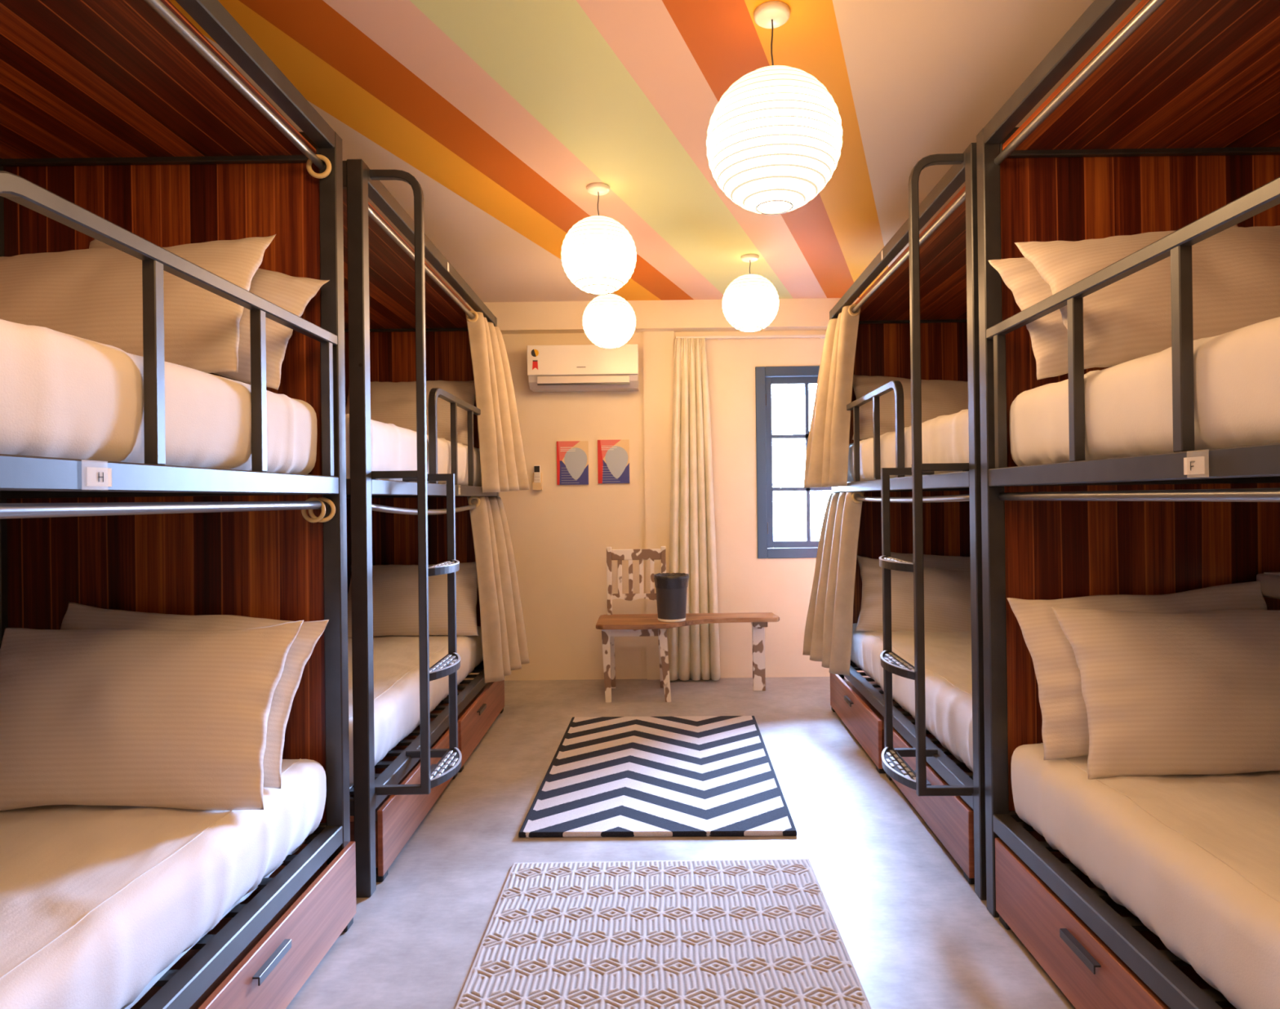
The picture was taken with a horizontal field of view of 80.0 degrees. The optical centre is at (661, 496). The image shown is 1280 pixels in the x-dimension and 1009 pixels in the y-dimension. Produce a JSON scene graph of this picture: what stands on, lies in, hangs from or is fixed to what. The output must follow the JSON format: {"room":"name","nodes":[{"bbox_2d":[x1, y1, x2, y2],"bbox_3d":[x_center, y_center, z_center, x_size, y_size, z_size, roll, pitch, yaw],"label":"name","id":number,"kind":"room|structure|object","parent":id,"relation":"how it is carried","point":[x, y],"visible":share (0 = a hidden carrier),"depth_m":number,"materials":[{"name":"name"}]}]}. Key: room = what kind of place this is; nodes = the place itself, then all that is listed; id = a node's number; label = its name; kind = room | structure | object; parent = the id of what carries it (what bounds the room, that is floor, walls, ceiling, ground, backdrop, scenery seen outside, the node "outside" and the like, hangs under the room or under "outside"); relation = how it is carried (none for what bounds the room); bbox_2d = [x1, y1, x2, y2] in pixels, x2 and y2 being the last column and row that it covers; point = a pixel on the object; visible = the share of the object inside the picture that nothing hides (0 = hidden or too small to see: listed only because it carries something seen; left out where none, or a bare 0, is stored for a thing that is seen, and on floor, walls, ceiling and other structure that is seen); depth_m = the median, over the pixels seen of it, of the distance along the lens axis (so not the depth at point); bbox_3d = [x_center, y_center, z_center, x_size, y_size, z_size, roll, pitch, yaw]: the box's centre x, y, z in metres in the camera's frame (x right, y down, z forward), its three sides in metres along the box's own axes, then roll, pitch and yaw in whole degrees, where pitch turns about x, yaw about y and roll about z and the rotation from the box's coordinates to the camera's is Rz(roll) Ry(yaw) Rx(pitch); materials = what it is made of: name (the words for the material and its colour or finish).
{"room":"dormitory","nodes":[
{"label":"dormitory","id":0,"kind":"room"},
{"bbox_2d":[168,0,1142,302],"bbox_3d":[-0.002,-1.373,1.863,4.290,0.100,7.320,-1,0,0],"label":"ceiling","id":1,"kind":"structure","parent":0,"point":[503,113],"depth_m":2.57,"materials":[{"name":"paint"}]},
{"bbox_2d":[560,182,636,295],"bbox_3d":[-0.266,-1.092,3.243,0.320,0.447,0.320,-1,0,0],"label":"pendant lamp","id":2,"kind":"object","parent":1,"relation":"hanging from","point":[598,253],"visible":1,"depth_m":3.13,"materials":[{"name":"white paper"}]},
{"bbox_2d":[582,293,635,349],"bbox_3d":[-0.295,-1.077,4.303,0.302,0.472,0.302,-1,0,0],"label":"pendant lamp","id":3,"kind":"object","parent":1,"relation":"hanging from","point":[609,320],"visible":0.89,"depth_m":4.20,"materials":[{"name":"white paper"}]},
{"bbox_2d":[722,253,778,333],"bbox_3d":[0.490,-1.118,4.203,0.312,0.409,0.312,-1,0,0],"label":"pendant lamp","id":4,"kind":"object","parent":1,"relation":"hanging from","point":[750,302],"visible":1,"depth_m":4.09,"materials":[{"name":"white paper"}]},
{"bbox_2d":[706,0,842,214],"bbox_3d":[0.306,-1.058,2.087,0.368,0.536,0.368,-1,0,0],"label":"pendant lamp","id":5,"kind":"object","parent":1,"relation":"hanging from","point":[774,142],"visible":1,"depth_m":1.96,"materials":[{"name":"white paper"}]},
{"bbox_2d":[463,329,863,680],"bbox_3d":[0.015,-0.035,5.320,4.090,2.560,0.200,-1,0,0],"label":"wall","id":6,"kind":"structure","parent":0,"point":[561,535],"depth_m":5.22,"materials":[{"name":"beige paint"}]},
{"bbox_2d":[532,464,542,490],"bbox_3d":[-0.847,-0.131,5.200,0.060,0.172,0.040,-1,0,0],"label":"remote control","id":7,"kind":"object","parent":6,"relation":"attached to","point":[537,475],"visible":1,"depth_m":5.19,"materials":[{"name":"white plastic"}]},
{"bbox_2d":[556,440,588,484],"bbox_3d":[-0.607,-0.230,5.213,0.216,0.298,0.014,-1,0,0],"label":"poster","id":8,"kind":"object","parent":6,"relation":"attached to","point":[572,456],"visible":1,"depth_m":5.21,"materials":[{"name":"multicoloured paper"}]},
{"bbox_2d":[526,344,639,391],"bbox_3d":[-0.517,-0.859,5.112,0.731,0.277,0.220,-1,0,0],"label":"air conditioner","id":9,"kind":"object","parent":6,"relation":"attached to","point":[580,367],"visible":1,"depth_m":5.00,"materials":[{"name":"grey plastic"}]},
{"bbox_2d":[597,439,629,483],"bbox_3d":[-0.327,-0.240,5.213,0.216,0.298,0.014,-1,0,0],"label":"poster","id":10,"kind":"object","parent":6,"relation":"attached to","point":[613,455],"visible":1,"depth_m":5.21,"materials":[{"name":"multicoloured paper"}]},
{"bbox_2d":[642,331,678,679],"bbox_3d":[-0.006,0.059,5.207,0.213,2.372,0.025,-1,0,0],"label":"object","id":11,"kind":"structure","parent":6,"relation":"attached to","point":[658,346],"depth_m":5.20,"materials":[{"name":"beige paint"}]},
{"bbox_2d":[465,297,859,333],"bbox_3d":[0.000,-1.221,5.163,4.090,0.188,0.120,-1,0,0],"label":"ceiling beam","id":12,"kind":"structure","parent":6,"relation":"attached to","point":[793,314],"depth_m":5.10,"materials":[{"name":"beige paint"}]},
{"bbox_2d":[675,334,825,339],"bbox_3d":[1.018,-1.088,5.188,1.838,0.016,0.070,-1,0,0],"label":"track","id":13,"kind":"object","parent":6,"relation":"attached to","point":[821,336],"visible":0.6,"depth_m":5.15,"materials":[{"name":"white plastic"}]},
{"bbox_2d":[667,337,720,680],"bbox_3d":[0.204,0.080,5.147,0.364,2.300,0.093,-1,0,3],"label":"window curtain","id":14,"kind":"object","parent":13,"relation":"hanging from","point":[693,651],"visible":0.94,"depth_m":5.12,"materials":[{"name":"beige fabric"}]},
{"bbox_2d":[755,365,831,558],"bbox_3d":[1.299,-0.241,5.289,1.297,1.311,0.164,-1,0,0],"label":"window","id":15,"kind":"structure","parent":6,"relation":"in","point":[765,376],"depth_m":5.21,"materials":[{"name":"blue paint"}]},
{"bbox_2d":[285,675,1075,1008],"bbox_3d":[0.031,1.287,1.857,4.290,0.100,7.320,-1,0,0],"label":"floor","id":16,"kind":"structure","parent":0,"point":[915,933],"depth_m":2.60,"materials":[{"name":"concrete"}]},
{"bbox_2d":[0,0,355,1008],"bbox_3d":[-1.426,0.101,1.198,1.062,2.305,2.100,-1,0,0],"label":"bunk bed","id":17,"kind":"object","parent":16,"relation":"on","point":[123,127],"visible":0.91,"depth_m":2.15,"materials":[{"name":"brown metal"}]},
{"bbox_2d":[0,319,317,474],"bbox_3d":[-1.427,-0.157,1.198,0.943,0.250,1.991,-1,0,0],"label":"mattress","id":18,"kind":"object","parent":17,"relation":"on","point":[63,395],"visible":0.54,"depth_m":1.35,"materials":[{"name":"fabric"}]},
{"bbox_2d":[0,234,275,373],"bbox_3d":[-1.387,-0.472,1.896,0.792,0.423,0.256,-1,0,-1],"label":"pillow","id":19,"kind":"object","parent":18,"relation":"on","point":[95,295],"visible":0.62,"depth_m":1.81,"materials":[{"name":"beige fabric"}]},
{"bbox_2d":[88,239,329,390],"bbox_3d":[-1.324,-0.515,2.100,0.773,0.475,0.182,-1,0,6],"label":"pillow","id":20,"kind":"object","parent":18,"relation":"on","point":[291,294],"visible":0.2,"depth_m":2.06,"materials":[{"name":"beige fabric"}]},
{"bbox_2d":[0,758,326,1008],"bbox_3d":[-1.409,0.852,1.195,0.950,0.245,1.988,-1,0,0],"label":"mattress","id":21,"kind":"object","parent":17,"relation":"on","point":[98,904],"visible":0.75,"depth_m":1.52,"materials":[{"name":"fabric"}]},
{"bbox_2d":[0,620,303,810],"bbox_3d":[-1.321,0.535,1.881,0.780,0.415,0.248,-1,0,0],"label":"pillow","id":22,"kind":"object","parent":21,"relation":"on","point":[171,718],"visible":1,"depth_m":1.81,"materials":[{"name":"beige fabric"}]},
{"bbox_2d":[60,601,328,788],"bbox_3d":[-1.312,0.514,2.024,0.777,0.446,0.227,-1,0,2],"label":"pillow","id":23,"kind":"object","parent":21,"relation":"on","point":[77,616],"visible":0.23,"depth_m":2.06,"materials":[{"name":"beige fabric"}]},
{"bbox_2d":[301,497,325,522],"bbox_3d":[-0.986,0.038,2.160,0.072,0.072,0.012,-1,0,6],"label":"curtain ring","id":24,"kind":"object","parent":17,"relation":"hanging from","point":[304,515],"visible":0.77,"depth_m":2.15,"materials":[{"name":"beige wood"}]},
{"bbox_2d":[306,154,331,178],"bbox_3d":[-0.982,-0.946,2.185,0.069,0.069,0.013,-1,0,-9],"label":"curtain ring","id":25,"kind":"object","parent":17,"relation":"hanging from","point":[308,165],"visible":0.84,"depth_m":2.18,"materials":[{"name":"beige wood"}]},
{"bbox_2d":[308,497,335,522],"bbox_3d":[-0.970,0.038,2.178,0.072,0.072,0.011,-1,0,-20],"label":"curtain ring","id":26,"kind":"object","parent":17,"relation":"hanging from","point":[330,502],"visible":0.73,"depth_m":2.18,"materials":[{"name":"beige wood"}]},
{"bbox_2d":[292,159,504,897],"bbox_3d":[-1.343,0.105,3.421,1.247,2.305,2.102,-1,0,-1],"label":"bunk bed","id":27,"kind":"object","parent":16,"relation":"on","point":[403,322],"visible":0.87,"depth_m":2.79,"materials":[{"name":"grey metal"}]},
{"bbox_2d":[345,413,481,486],"bbox_3d":[-1.435,-0.149,3.419,0.933,0.250,1.987,-1,0,-1],"label":"mattress","id":28,"kind":"object","parent":27,"relation":"on","point":[393,447],"visible":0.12,"depth_m":2.87,"materials":[{"name":"fabric"}]},
{"bbox_2d":[345,380,475,444],"bbox_3d":[-1.386,-0.463,4.184,0.761,0.389,0.264,-1,0,0],"label":"pillow","id":29,"kind":"object","parent":28,"relation":"on","point":[391,402],"visible":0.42,"depth_m":4.11,"materials":[{"name":"beige fabric"}]},
{"bbox_2d":[347,626,483,789],"bbox_3d":[-1.433,0.857,3.416,0.910,0.248,1.987,-1,0,-1],"label":"mattress","id":30,"kind":"object","parent":27,"relation":"on","point":[396,659],"visible":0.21,"depth_m":3.21,"materials":[{"name":"fabric"}]},
{"bbox_2d":[347,561,478,638],"bbox_3d":[-1.353,0.557,4.147,0.764,0.392,0.267,-1,0,-1],"label":"pillow","id":31,"kind":"object","parent":30,"relation":"on","point":[395,588],"visible":0.57,"depth_m":4.06,"materials":[{"name":"beige fabric"}]},
{"bbox_2d":[465,310,529,492],"bbox_3d":[-0.911,-0.502,4.257,0.282,0.962,0.508,-1,0,-1],"label":"curtain","id":32,"kind":"object","parent":27,"relation":"hanging from","point":[502,458],"visible":0.98,"depth_m":4.15,"materials":[{"name":"fabric"}]},
{"bbox_2d":[466,496,529,683],"bbox_3d":[-0.902,0.487,4.244,0.270,0.984,0.491,-1,0,-1],"label":"curtain","id":33,"kind":"object","parent":27,"relation":"hanging from","point":[504,637],"visible":0.99,"depth_m":4.14,"materials":[{"name":"fabric"}]},
{"bbox_2d":[518,715,796,837],"bbox_3d":[-0.003,1.231,3.512,1.016,0.020,1.474,-1,0,1],"label":"chevron rug","id":34,"kind":"object","parent":16,"relation":"on","point":[661,775],"visible":1,"depth_m":3.26,"materials":[{"name":"white fabric"}]},
{"bbox_2d":[455,858,871,1008],"bbox_3d":[0.002,1.229,1.802,1.004,0.013,1.550,-1,0,0],"label":"woven rug","id":35,"kind":"object","parent":16,"relation":"on","point":[762,933],"visible":1,"depth_m":2.11,"materials":[{"name":"white fabric"}]},
{"bbox_2d":[595,546,779,702],"bbox_3d":[0.172,0.781,4.776,1.145,0.922,0.446,-1,0,0],"label":"bench","id":36,"kind":"object","parent":16,"relation":"on","point":[611,625],"visible":0.94,"depth_m":4.85,"materials":[{"name":"brown wood"}]},
{"bbox_2d":[653,572,688,622],"bbox_3d":[0.063,0.619,4.704,0.219,0.288,0.219,-1,0,0],"label":"waste bin","id":37,"kind":"object","parent":36,"relation":"on","point":[671,588],"visible":1,"depth_m":4.62,"materials":[{"name":"plastic"}]},
{"bbox_2d":[829,142,1065,899],"bbox_3d":[1.378,0.071,3.361,1.247,2.305,2.100,-1,0,1],"label":"bunk bed","id":38,"kind":"object","parent":16,"relation":"on","point":[918,321],"visible":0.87,"depth_m":2.87,"materials":[{"name":"grey metal"}]},
{"bbox_2d":[803,303,861,488],"bbox_3d":[0.948,-0.531,4.229,0.243,0.954,0.493,-1,0,1],"label":"curtain","id":39,"kind":"object","parent":38,"relation":"hanging from","point":[826,464],"visible":0.99,"depth_m":4.15,"materials":[{"name":"fabric"}]},
{"bbox_2d":[802,491,864,675],"bbox_3d":[0.946,0.456,4.207,0.256,0.970,0.493,-1,0,1],"label":"curtain","id":40,"kind":"object","parent":38,"relation":"hanging from","point":[828,634],"visible":0.96,"depth_m":4.14,"materials":[{"name":"fabric"}]},
{"bbox_2d":[847,408,968,482],"bbox_3d":[1.464,-0.186,3.361,0.941,0.250,1.995,-1,0,1],"label":"mattress","id":41,"kind":"object","parent":38,"relation":"on","point":[944,438],"visible":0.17,"depth_m":2.83,"materials":[{"name":"fabric"}]},
{"bbox_2d":[852,374,968,439],"bbox_3d":[1.413,-0.470,4.151,0.788,0.454,0.244,-1,0,3],"label":"pillow","id":42,"kind":"object","parent":41,"relation":"on","point":[940,397],"visible":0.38,"depth_m":4.09,"materials":[{"name":"beige fabric"}]},
{"bbox_2d":[850,622,973,771],"bbox_3d":[1.484,0.819,3.358,0.923,0.248,1.987,-1,0,1],"label":"mattress","id":43,"kind":"object","parent":38,"relation":"on","point":[948,655],"visible":0.31,"depth_m":3.17,"materials":[{"name":"fabric"}]},
{"bbox_2d":[855,555,971,631],"bbox_3d":[1.436,0.566,4.120,0.802,0.485,0.256,-1,0,5],"label":"pillow","id":44,"kind":"object","parent":43,"relation":"on","point":[947,593],"visible":0.56,"depth_m":4.05,"materials":[{"name":"beige fabric"}]},
{"bbox_2d":[890,551,970,571],"bbox_3d":[1.600,0.521,4.266,0.723,0.432,0.178,-1,0,2],"label":"pillow","id":45,"kind":"object","parent":43,"relation":"on","point":[949,562],"visible":0.1,"depth_m":4.29,"materials":[{"name":"beige fabric"}]},
{"bbox_2d":[976,0,1279,1008],"bbox_3d":[1.462,0.065,1.222,1.042,2.305,2.100,-1,0,0],"label":"bunk bed","id":46,"kind":"object","parent":16,"relation":"on","point":[1171,122],"visible":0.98,"depth_m":2.16,"materials":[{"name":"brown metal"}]},
{"bbox_2d":[1009,316,1279,466],"bbox_3d":[1.446,-0.190,1.222,0.940,0.249,1.987,-1,0,0],"label":"mattress","id":47,"kind":"object","parent":46,"relation":"on","point":[1128,405],"visible":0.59,"depth_m":1.51,"materials":[{"name":"fabric"}]},
{"bbox_2d":[988,224,1238,379],"bbox_3d":[1.314,-0.549,2.081,0.788,0.477,0.178,-1,0,-5],"label":"pillow","id":48,"kind":"object","parent":47,"relation":"on","point":[1048,333],"visible":0.26,"depth_m":2.02,"materials":[{"name":"beige fabric"}]},
{"bbox_2d":[1014,225,1279,368],"bbox_3d":[1.348,-0.519,1.936,0.802,0.429,0.252,-1,0,-3],"label":"pillow","id":49,"kind":"object","parent":47,"relation":"on","point":[1236,270],"visible":0.68,"depth_m":1.84,"materials":[{"name":"beige fabric"}]},
{"bbox_2d":[1010,742,1279,1008],"bbox_3d":[1.461,0.809,1.220,0.935,0.256,1.989,-1,0,0],"label":"mattress","id":50,"kind":"object","parent":46,"relation":"on","point":[1195,858],"visible":0.78,"depth_m":1.60,"materials":[{"name":"fabric"}]},
{"bbox_2d":[1006,580,1266,759],"bbox_3d":[1.365,0.468,2.097,0.749,0.446,0.204,-1,0,-3],"label":"pillow","id":51,"kind":"object","parent":50,"relation":"on","point":[1064,727],"visible":0.34,"depth_m":2.10,"materials":[{"name":"beige fabric"}]},
{"bbox_2d":[1049,605,1279,778],"bbox_3d":[1.445,0.499,1.973,0.780,0.413,0.226,-1,0,2],"label":"pillow","id":52,"kind":"object","parent":50,"relation":"on","point":[1164,693],"visible":1,"depth_m":1.90,"materials":[{"name":"beige fabric"}]},
{"bbox_2d":[1256,572,1279,599],"bbox_3d":[1.842,0.250,2.012,0.253,0.070,0.385,-1,0,0],"label":"shelf","id":53,"kind":"object","parent":46,"relation":"attached to","point":[1269,581],"visible":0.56,"depth_m":2.15,"materials":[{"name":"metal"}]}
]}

